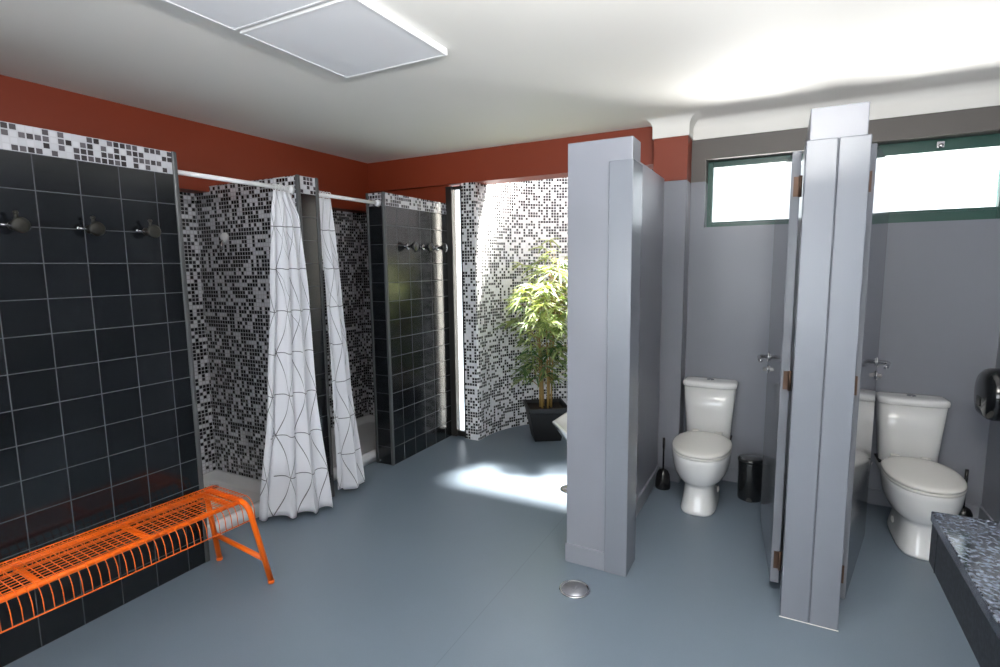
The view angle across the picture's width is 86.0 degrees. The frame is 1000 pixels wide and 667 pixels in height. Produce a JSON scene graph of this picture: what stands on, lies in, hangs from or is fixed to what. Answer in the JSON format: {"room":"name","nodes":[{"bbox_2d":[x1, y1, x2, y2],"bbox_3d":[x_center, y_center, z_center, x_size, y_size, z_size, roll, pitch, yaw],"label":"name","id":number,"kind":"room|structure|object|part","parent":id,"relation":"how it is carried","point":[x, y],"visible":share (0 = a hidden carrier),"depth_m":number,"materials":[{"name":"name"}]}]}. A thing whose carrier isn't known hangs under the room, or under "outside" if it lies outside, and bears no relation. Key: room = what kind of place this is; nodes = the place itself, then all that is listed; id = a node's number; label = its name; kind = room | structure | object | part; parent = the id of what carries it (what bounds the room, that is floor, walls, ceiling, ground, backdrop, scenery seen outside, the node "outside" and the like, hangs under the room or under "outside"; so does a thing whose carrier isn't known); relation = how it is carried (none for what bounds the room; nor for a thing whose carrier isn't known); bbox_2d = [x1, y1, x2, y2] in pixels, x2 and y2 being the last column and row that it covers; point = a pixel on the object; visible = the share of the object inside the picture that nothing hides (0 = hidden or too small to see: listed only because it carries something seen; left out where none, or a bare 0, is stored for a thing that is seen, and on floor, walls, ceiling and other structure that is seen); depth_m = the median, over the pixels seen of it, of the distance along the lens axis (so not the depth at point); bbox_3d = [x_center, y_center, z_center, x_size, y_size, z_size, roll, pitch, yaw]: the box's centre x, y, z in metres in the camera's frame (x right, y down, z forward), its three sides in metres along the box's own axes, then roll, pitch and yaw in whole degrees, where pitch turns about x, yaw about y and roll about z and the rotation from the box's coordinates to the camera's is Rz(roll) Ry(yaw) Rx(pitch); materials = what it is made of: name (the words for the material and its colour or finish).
{"room":"public restroom","nodes":[
{"label":"public restroom","id":0,"kind":"room"},
{"bbox_2d":[0,121,205,666],"bbox_3d":[-2.461,0.363,1.271,0.160,2.128,3.460,3,8,28],"label":"wall","id":1,"kind":"structure","parent":0,"point":[97,422],"depth_m":2.34,"materials":[{"name":"grey tile"}]},
{"bbox_2d":[0,210,30,232],"bbox_3d":[-1.875,-0.430,2.062,0.070,0.087,0.089,3,8,28],"label":"coat hook","id":2,"kind":"object","parent":1,"relation":"attached to","point":[18,224],"visible":1,"depth_m":2.06,"materials":[{"name":"grey metal"}]},
{"bbox_3d":[-1.869,-0.419,2.075,0.070,0.062,0.062,3,8,28],"label":"knob","id":3,"kind":"part","parent":2,"relation":"part of","materials":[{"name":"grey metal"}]},
{"bbox_2d":[76,216,105,235],"bbox_3d":[-1.753,-0.460,2.292,0.070,0.087,0.089,3,8,28],"label":"coat hook","id":4,"kind":"object","parent":1,"relation":"attached to","point":[96,228],"visible":1,"depth_m":2.29,"materials":[{"name":"grey metal"}]},
{"bbox_3d":[-1.747,-0.449,2.305,0.070,0.062,0.062,3,8,28],"label":"knob","id":5,"kind":"part","parent":4,"relation":"part of","materials":[{"name":"grey metal"}]},
{"bbox_2d":[135,219,160,237],"bbox_3d":[-1.643,-0.489,2.498,0.070,0.087,0.089,3,8,28],"label":"coat hook","id":6,"kind":"object","parent":1,"relation":"attached to","point":[154,231],"visible":1,"depth_m":2.50,"materials":[{"name":"grey metal"}]},
{"bbox_3d":[-1.637,-0.478,2.512,0.070,0.062,0.062,3,8,28],"label":"knob","id":7,"kind":"part","parent":6,"relation":"part of","materials":[{"name":"grey metal"}]},
{"bbox_2d":[171,151,209,561],"bbox_3d":[-1.589,0.168,2.755,0.024,2.132,0.024,3,8,28],"label":"trim","id":8,"kind":"structure","parent":1,"relation":"attached to","point":[173,154],"depth_m":2.73,"materials":[{"name":"silver metal"}]},
{"bbox_2d":[178,170,294,193],"bbox_3d":[-1.465,-0.849,2.989,0.052,0.052,0.755,3,8,28],"label":"curtain rod","id":9,"kind":"object","parent":1,"relation":"attached to","point":[180,172],"visible":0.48,"depth_m":2.96,"materials":[{"name":"white metal"}]},
{"bbox_2d":[259,184,332,521],"bbox_3d":[-1.279,0.130,3.241,0.273,2.045,0.353,3,8,28],"label":"shower curtain","id":10,"kind":"object","parent":9,"relation":"hanging from","point":[295,480],"visible":1,"depth_m":3.29,"materials":[{"name":"fabric"}]},
{"bbox_2d":[0,75,370,473],"bbox_3d":[-2.700,-0.029,2.794,0.330,2.540,6.000,3,8,28],"label":"wall","id":11,"kind":"structure","parent":0,"point":[202,148],"depth_m":3.81,"materials":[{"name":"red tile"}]},
{"bbox_2d":[195,175,330,486],"bbox_3d":[-1.643,0.051,3.722,1.010,2.128,0.161,3,8,28],"label":"wall","id":12,"kind":"structure","parent":0,"point":[236,277],"depth_m":3.67,"materials":[{"name":"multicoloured tile"}]},
{"bbox_2d":[220,233,228,249],"bbox_3d":[-1.883,-0.625,3.637,0.068,0.121,0.054,3,8,28],"label":"shower valve","id":13,"kind":"object","parent":12,"relation":"attached to","point":[224,237],"visible":1,"depth_m":3.63,"materials":[{"name":"silver metal"}]},
{"bbox_2d":[295,174,303,249],"bbox_3d":[-1.234,0.081,3.424,0.024,2.132,0.024,3,8,28],"label":"trim","id":14,"kind":"structure","parent":12,"relation":"attached to","point":[297,177],"depth_m":3.30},
{"bbox_2d":[315,178,334,496],"bbox_3d":[-1.165,0.064,3.555,0.024,2.132,0.024,3,8,28],"label":"trim","id":15,"kind":"structure","parent":12,"relation":"attached to","point":[316,179],"depth_m":3.54,"materials":[{"name":"silver metal"}]},
{"bbox_2d":[360,186,448,414],"bbox_3d":[-0.889,-0.205,5.126,1.020,2.275,0.060,3,8,28],"label":"wall","id":16,"kind":"structure","parent":0,"point":[437,194],"depth_m":5.27,"materials":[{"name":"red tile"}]},
{"bbox_2d":[445,185,465,437],"bbox_3d":[-0.378,-0.170,4.846,0.177,2.262,0.075,3,8,28],"label":"window","id":17,"kind":"structure","parent":16,"relation":"in","point":[450,191],"depth_m":4.84,"materials":[{"name":"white glass"}]},
{"bbox_2d":[368,192,451,464],"bbox_3d":[-0.730,-0.055,4.538,0.160,2.118,0.858,3,8,28],"label":"wall","id":18,"kind":"structure","parent":0,"point":[417,280],"depth_m":4.38,"materials":[{"name":"grey tile"}]},
{"bbox_2d":[319,193,380,206],"bbox_3d":[-1.065,-0.942,3.745,0.052,0.052,0.642,3,8,28],"label":"curtain rod","id":19,"kind":"object","parent":18,"relation":"attached to","point":[377,203],"visible":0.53,"depth_m":3.78,"materials":[{"name":"white metal"}]},
{"bbox_2d":[319,191,364,489],"bbox_3d":[-1.084,0.071,3.619,0.217,2.025,0.214,3,8,28],"label":"shower curtain","id":20,"kind":"object","parent":19,"relation":"hanging from","point":[350,470],"visible":0.95,"depth_m":3.61,"materials":[{"name":"fabric"}]},
{"bbox_2d":[365,193,378,462],"bbox_3d":[-0.995,-0.012,4.200,0.024,2.122,0.024,3,8,28],"label":"trim","id":21,"kind":"structure","parent":18,"relation":"attached to","point":[366,194],"depth_m":4.18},
{"bbox_2d":[381,192,394,465],"bbox_3d":[-0.860,-0.005,4.130,0.024,2.122,0.024,3,8,28],"label":"trim","id":22,"kind":"structure","parent":18,"relation":"attached to","point":[382,193],"depth_m":4.12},
{"bbox_2d":[404,241,418,250],"bbox_3d":[-0.707,-0.692,4.254,0.084,0.078,0.109,3,8,28],"label":"coat hook","id":23,"kind":"object","parent":18,"relation":"attached to","point":[415,246],"visible":1,"depth_m":4.25,"materials":[{"name":"silver metal"}]},
{"bbox_2d":[422,242,433,251],"bbox_3d":[-0.609,-0.716,4.438,0.084,0.078,0.109,3,8,28],"label":"coat hook","id":24,"kind":"object","parent":18,"relation":"attached to","point":[430,246],"visible":1,"depth_m":4.43,"materials":[{"name":"silver metal"}]},
{"bbox_2d":[434,243,447,251],"bbox_3d":[-0.511,-0.739,4.623,0.084,0.078,0.109,3,8,28],"label":"coat hook","id":25,"kind":"object","parent":18,"relation":"attached to","point":[444,247],"visible":1,"depth_m":4.62,"materials":[{"name":"silver metal"}]},
{"bbox_2d":[4,399,979,666],"bbox_3d":[-0.339,1.337,2.347,5.250,0.120,7.100,3,8,28],"label":"floor","id":26,"kind":"structure","parent":0,"point":[451,553],"depth_m":2.56,"materials":[{"name":"grey plastic"}]},
{"bbox_2d":[0,485,273,633],"bbox_3d":[-1.699,1.087,2.147,0.464,0.458,1.472,3,8,30],"label":"bench","id":27,"kind":"object","parent":26,"relation":"on","point":[218,496],"visible":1,"depth_m":2.26,"materials":[{"name":"orange metal"}]},
{"bbox_3d":[-1.795,0.874,2.167,0.023,0.023,1.265,3,8,30],"label":"rail","id":28,"kind":"part","parent":27,"relation":"part of","materials":[{"name":"orange metal"}]},
{"bbox_3d":[-1.588,0.886,2.046,0.023,0.023,1.265,3,8,30],"label":"rail","id":29,"kind":"part","parent":27,"relation":"part of","materials":[{"name":"orange metal"}]},
{"bbox_3d":[-1.353,1.010,2.727,0.458,0.444,0.107,3,8,30],"label":"leg frame","id":30,"kind":"part","parent":27,"relation":"part of","materials":[{"name":"orange metal"}]},
{"bbox_2d":[203,469,260,540],"bbox_3d":[-2.097,1.153,3.179,0.806,0.085,1.463,3,8,28],"label":"shower tray","id":31,"kind":"object","parent":26,"relation":"on","point":[248,486],"visible":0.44,"depth_m":3.69,"materials":[{"name":"ceramic"}]},
{"bbox_2d":[331,414,375,479],"bbox_3d":[-1.332,0.966,4.623,0.806,0.085,1.498,3,8,28],"label":"shower tray","id":32,"kind":"object","parent":26,"relation":"on","point":[365,424],"visible":0.15,"depth_m":4.78,"materials":[{"name":"ceramic"}]},
{"bbox_2d":[494,238,567,441],"bbox_3d":[0.397,0.048,4.805,0.950,1.820,1.042,1,7,16],"label":"potted plant","id":33,"kind":"object","parent":26,"relation":"on","point":[541,413],"visible":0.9,"depth_m":4.75,"materials":[{"name":"green plant"}]},
{"bbox_2d":[560,485,566,493],"bbox_3d":[0.494,1.088,3.752,0.148,0.010,0.148,3,8,28],"label":"floor drain","id":34,"kind":"object","parent":26,"relation":"on","point":[563,488],"visible":0.26,"depth_m":3.74,"materials":[{"name":"silver metal"}]},
{"bbox_2d":[559,580,590,598],"bbox_3d":[0.362,1.233,2.594,0.152,0.008,0.152,3,8,28],"label":"floor drain","id":35,"kind":"object","parent":26,"relation":"on","point":[575,589],"visible":1,"depth_m":2.58,"materials":[{"name":"silver metal"}]},
{"bbox_2d":[655,438,669,489],"bbox_3d":[1.143,0.905,3.749,0.104,0.360,0.104,3,8,28],"label":"toilet brush","id":36,"kind":"object","parent":26,"relation":"on","point":[662,482],"visible":1,"depth_m":3.73,"materials":[{"name":"black plastic"}]},
{"bbox_3d":[1.142,0.840,3.741,0.018,0.230,0.018,3,8,28],"label":"handle","id":37,"kind":"part","parent":36,"relation":"part of","materials":[{"name":"black plastic"}]},
{"bbox_2d":[653,135,691,467],"bbox_3d":[1.245,-0.214,3.909,0.225,2.540,0.330,3,8,28],"label":"wall pier","id":38,"kind":"object","parent":26,"relation":"on","point":[672,160],"visible":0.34,"depth_m":3.73,"materials":[{"name":"grey paint"}]},
{"bbox_2d":[657,465,678,481],"bbox_3d":[1.219,1.018,3.887,0.157,0.100,0.012,3,8,28],"label":"baseboard","id":39,"kind":"object","parent":38,"relation":"attached to","point":[674,477],"visible":0.45,"depth_m":3.87,"materials":[{"name":"grey paint"}]},
{"bbox_2d":[672,376,737,516],"bbox_3d":[1.354,0.724,3.563,0.359,0.759,0.731,3,8,28],"label":"toilet","id":40,"kind":"object","parent":26,"relation":"on","point":[702,453],"visible":1,"depth_m":3.48,"materials":[{"name":"white ceramic"}]},
{"bbox_3d":[1.307,0.737,3.475,0.357,0.016,0.528,3,8,28],"label":"seat","id":41,"kind":"part","parent":40,"relation":"part of","materials":[{"name":"white plastic"}]},
{"bbox_3d":[1.309,0.713,3.476,0.359,0.026,0.538,3,8,28],"label":"seat lid","id":42,"kind":"part","parent":40,"relation":"part of","materials":[{"name":"white plastic"}]},
{"bbox_3d":[1.326,0.925,3.530,0.353,0.369,0.590,3,8,28],"label":"bowl","id":43,"kind":"part","parent":40,"relation":"part of","materials":[{"name":"white ceramic"}]},
{"bbox_3d":[1.472,0.344,3.750,0.354,0.041,0.206,3,8,28],"label":"cistern lid","id":44,"kind":"part","parent":40,"relation":"part of","materials":[{"name":"white ceramic"}]},
{"bbox_2d":[737,454,762,502],"bbox_3d":[1.666,0.959,3.565,0.166,0.285,0.175,3,8,28],"label":"pedal bin","id":45,"kind":"object","parent":26,"relation":"on","point":[749,484],"visible":0.92,"depth_m":3.51,"materials":[{"name":"black metal"}]},
{"bbox_3d":[1.666,0.831,3.553,0.166,0.028,0.166,3,8,28],"label":"lid","id":46,"kind":"part","parent":45,"relation":"part of","materials":[{"name":"black plastic"}]},
{"bbox_2d":[874,392,967,560],"bbox_3d":[2.361,0.777,3.031,0.359,0.759,0.731,3,8,26],"label":"toilet","id":47,"kind":"object","parent":26,"relation":"on","point":[909,427],"visible":0.91,"depth_m":3.03,"materials":[{"name":"white ceramic"}]},
{"bbox_3d":[2.472,0.397,3.221,0.354,0.041,0.206,3,8,26],"label":"cistern lid","id":48,"kind":"part","parent":47,"relation":"part of","materials":[{"name":"white ceramic"}]},
{"bbox_3d":[2.334,0.978,2.997,0.353,0.369,0.590,3,8,26],"label":"bowl","id":49,"kind":"part","parent":47,"relation":"part of","materials":[{"name":"white ceramic"}]},
{"bbox_3d":[2.317,0.790,2.942,0.357,0.016,0.528,3,8,26],"label":"seat","id":50,"kind":"part","parent":47,"relation":"part of","materials":[{"name":"white plastic"}]},
{"bbox_3d":[2.318,0.766,2.942,0.359,0.026,0.538,3,8,26],"label":"seat lid","id":51,"kind":"part","parent":47,"relation":"part of","materials":[{"name":"white plastic"}]},
{"bbox_2d":[929,511,999,666],"bbox_3d":[0.975,1.080,0.335,0.711,0.850,2.448,3,8,28],"label":"countertop","id":52,"kind":"structure","parent":26,"relation":"on","point":[964,554],"depth_m":1.27,"materials":[{"name":"grey stone"}]},
{"bbox_2d":[959,469,972,517],"bbox_3d":[2.698,0.964,3.115,0.104,0.360,0.104,3,8,28],"label":"toilet brush","id":53,"kind":"object","parent":26,"relation":"on","point":[965,511],"visible":0.36,"depth_m":3.09,"materials":[{"name":"black plastic"}]},
{"bbox_3d":[2.697,0.899,3.107,0.018,0.230,0.018,3,8,28],"label":"handle","id":54,"kind":"part","parent":53,"relation":"part of","materials":[{"name":"black plastic"}]},
{"bbox_2d":[0,0,999,162],"bbox_3d":[-0.627,-1.240,1.539,5.250,0.120,6.000,3,8,28],"label":"ceiling","id":55,"kind":"structure","parent":0,"point":[511,72],"depth_m":2.63,"materials":[{"name":"paint"}]},
{"bbox_2d":[162,0,329,30],"bbox_3d":[-0.944,-1.188,1.759,0.610,0.030,0.610,3,8,28],"label":"ceiling light panel","id":56,"kind":"object","parent":55,"relation":"attached to","point":[235,15],"visible":1,"depth_m":1.99,"materials":[{"name":"white plastic"}]},
{"bbox_2d":[240,0,446,78],"bbox_3d":[-0.651,-1.259,2.312,0.610,0.030,0.610,3,8,28],"label":"ceiling light panel","id":57,"kind":"object","parent":55,"relation":"attached to","point":[347,39],"visible":0.83,"depth_m":2.25,"materials":[{"name":"white plastic"}]},
{"bbox_2d":[523,398,566,441],"bbox_3d":[0.417,0.795,4.894,0.365,0.315,0.365,-1,7,-5],"label":"pot","id":58,"kind":"object","parent":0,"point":[541,416],"depth_m":4.77,"materials":[{"name":"black plastic"}]},
{"bbox_2d":[461,169,652,439],"bbox_3d":[0.673,-0.289,5.023,1.968,2.430,0.734,0,7,2],"label":"wall","id":59,"kind":"structure","parent":0,"point":[501,223],"depth_m":5.01,"materials":[{"name":"tile"}]},
{"bbox_2d":[368,127,653,192],"bbox_3d":[-0.007,-1.423,4.542,2.690,0.265,0.208,3,8,28],"label":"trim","id":60,"kind":"structure","parent":59,"relation":"attached to","point":[545,159],"depth_m":4.47,"materials":[{"name":"red paint"}]},
{"bbox_2d":[567,136,640,551],"bbox_3d":[0.515,0.143,2.713,0.317,2.140,0.150,3,8,28],"label":"wall","id":61,"kind":"structure","parent":0,"point":[588,161],"depth_m":2.65,"materials":[{"name":"grey paint"}]},
{"bbox_2d":[565,543,603,570],"bbox_3d":[0.441,1.162,2.792,0.214,0.100,0.012,3,8,28],"label":"baseboard","id":62,"kind":"structure","parent":61,"relation":"attached to","point":[576,554],"depth_m":2.79,"materials":[{"name":"grey paint"}]},
{"bbox_2d":[636,162,663,498],"bbox_3d":[0.820,0.067,3.305,0.098,2.140,1.190,3,8,28],"label":"wall","id":63,"kind":"structure","parent":0,"point":[652,183],"depth_m":3.48,"materials":[{"name":"grey paint"}]},
{"bbox_2d":[553,412,566,443],"bbox_3d":[0.548,0.464,3.335,0.373,0.690,0.657,3,8,28],"label":"urinal","id":64,"kind":"object","parent":63,"relation":"attached to","point":[560,423],"visible":0.05,"depth_m":3.33,"materials":[{"name":"white ceramic"}]},
{"bbox_2d":[604,159,642,576],"bbox_3d":[0.612,0.200,2.670,0.114,2.035,0.188,3,8,28],"label":"trim","id":65,"kind":"structure","parent":63,"relation":"attached to","point":[626,175],"depth_m":2.59,"materials":[{"name":"grey paint"}]},
{"bbox_2d":[636,466,658,516],"bbox_3d":[0.887,1.080,3.412,0.014,0.100,1.170,3,8,28],"label":"baseboard","id":66,"kind":"structure","parent":63,"relation":"attached to","point":[641,499],"depth_m":3.55,"materials":[{"name":"grey paint"}]},
{"bbox_2d":[784,101,869,620],"bbox_3d":[1.684,0.099,2.874,0.195,2.160,1.510,3,8,28],"label":"wall","id":67,"kind":"structure","parent":0,"point":[845,120],"depth_m":2.11,"materials":[{"name":"grey paint"}]},
{"bbox_2d":[757,151,802,582],"bbox_3d":[1.413,0.158,2.728,0.157,1.975,0.705,2,8,22],"label":"door","id":68,"kind":"structure","parent":67,"relation":"in","point":[789,178],"depth_m":2.51,"materials":[{"name":"paint"}]},
{"bbox_2d":[780,488,783,592],"bbox_3d":[1.630,1.110,3.095,0.012,0.100,1.378,3,8,28],"label":"baseboard","id":69,"kind":"structure","parent":67,"relation":"attached to","point":[782,525],"depth_m":2.91,"materials":[{"name":"grey paint"}]},
{"bbox_2d":[779,615,837,631],"bbox_3d":[1.336,1.258,2.325,0.224,0.003,0.004,3,8,28],"label":"trim","id":70,"kind":"structure","parent":67,"relation":"attached to","point":[779,615],"depth_m":2.32,"materials":[{"name":"white paint"}]},
{"bbox_2d":[780,138,838,622],"bbox_3d":[1.308,0.239,2.285,0.110,2.035,0.135,3,8,28],"label":"trim","id":71,"kind":"structure","parent":67,"relation":"attached to","point":[821,155],"depth_m":2.22,"materials":[{"name":"grey paint"}]},
{"bbox_2d":[809,134,871,629],"bbox_3d":[1.406,0.244,2.234,0.106,2.035,0.135,3,8,28],"label":"trim","id":72,"kind":"structure","parent":67,"relation":"attached to","point":[854,153],"depth_m":2.16,"materials":[{"name":"grey paint"}]},
{"bbox_2d":[840,143,891,598],"bbox_3d":[1.754,0.173,2.571,0.157,1.975,0.760,5,9,39],"label":"door","id":73,"kind":"structure","parent":67,"relation":"in","point":[880,178],"depth_m":2.42,"materials":[{"name":"paint"}]},
{"bbox_3d":[1.968,0.161,2.729,0.028,0.024,0.135,5,9,39],"label":"lever","id":74,"kind":"part","parent":73,"relation":"part of","materials":[{"name":"silver metal"}]},
{"bbox_2d":[683,105,999,504],"bbox_3d":[2.157,-0.179,3.533,1.970,2.540,0.150,3,8,28],"label":"wall","id":75,"kind":"structure","parent":0,"point":[940,315],"depth_m":3.28,"materials":[{"name":"grey paint"}]},
{"bbox_2d":[722,468,737,482],"bbox_3d":[1.667,1.016,3.855,0.660,0.100,0.012,3,8,28],"label":"baseboard","id":76,"kind":"structure","parent":75,"relation":"attached to","point":[731,475],"depth_m":3.85,"materials":[{"name":"grey paint"}]},
{"bbox_2d":[706,154,802,226],"bbox_3d":[1.770,-0.972,3.687,0.644,0.454,0.059,3,8,28],"label":"window","id":77,"kind":"structure","parent":75,"relation":"in","point":[774,159],"depth_m":3.74,"materials":[{"name":"green metal"}]},
{"bbox_2d":[641,78,999,140],"bbox_3d":[1.908,-1.360,3.282,2.018,0.130,0.253,3,8,28],"label":"trim","id":78,"kind":"structure","parent":75,"relation":"attached to","point":[981,93],"depth_m":3.34,"materials":[{"name":"paint"}]},
{"bbox_2d":[867,488,980,517],"bbox_3d":[2.506,1.060,3.416,0.859,0.100,0.012,3,8,28],"label":"baseboard","id":79,"kind":"structure","parent":75,"relation":"attached to","point":[876,497],"depth_m":3.44,"materials":[{"name":"grey paint"}]},
{"bbox_2d":[879,133,999,222],"bbox_3d":[2.566,-0.921,3.257,0.776,0.484,0.085,3,8,28],"label":"window","id":80,"kind":"structure","parent":75,"relation":"in","point":[990,140],"depth_m":3.20,"materials":[{"name":"green metal"}]},
{"bbox_2d":[981,328,999,521],"bbox_3d":[1.630,0.197,0.529,0.185,2.540,6.000,3,8,28],"label":"wall","id":81,"kind":"structure","parent":0,"point":[990,496],"depth_m":3.08,"materials":[{"name":"grey paint"}]},
{"bbox_2d":[978,506,993,520],"bbox_3d":[2.497,1.173,2.496,0.012,0.100,1.638,3,8,28],"label":"baseboard","id":82,"kind":"structure","parent":81,"relation":"attached to","point":[983,514],"depth_m":3.15,"materials":[{"name":"grey paint"}]},
{"bbox_2d":[974,368,999,421],"bbox_3d":[2.589,0.312,2.769,0.180,0.262,0.282,3,8,28],"label":"dispenser","id":83,"kind":"object","parent":81,"relation":"attached to","point":[987,384],"visible":1,"depth_m":2.73,"materials":[{"name":"black plastic"}]}
]}

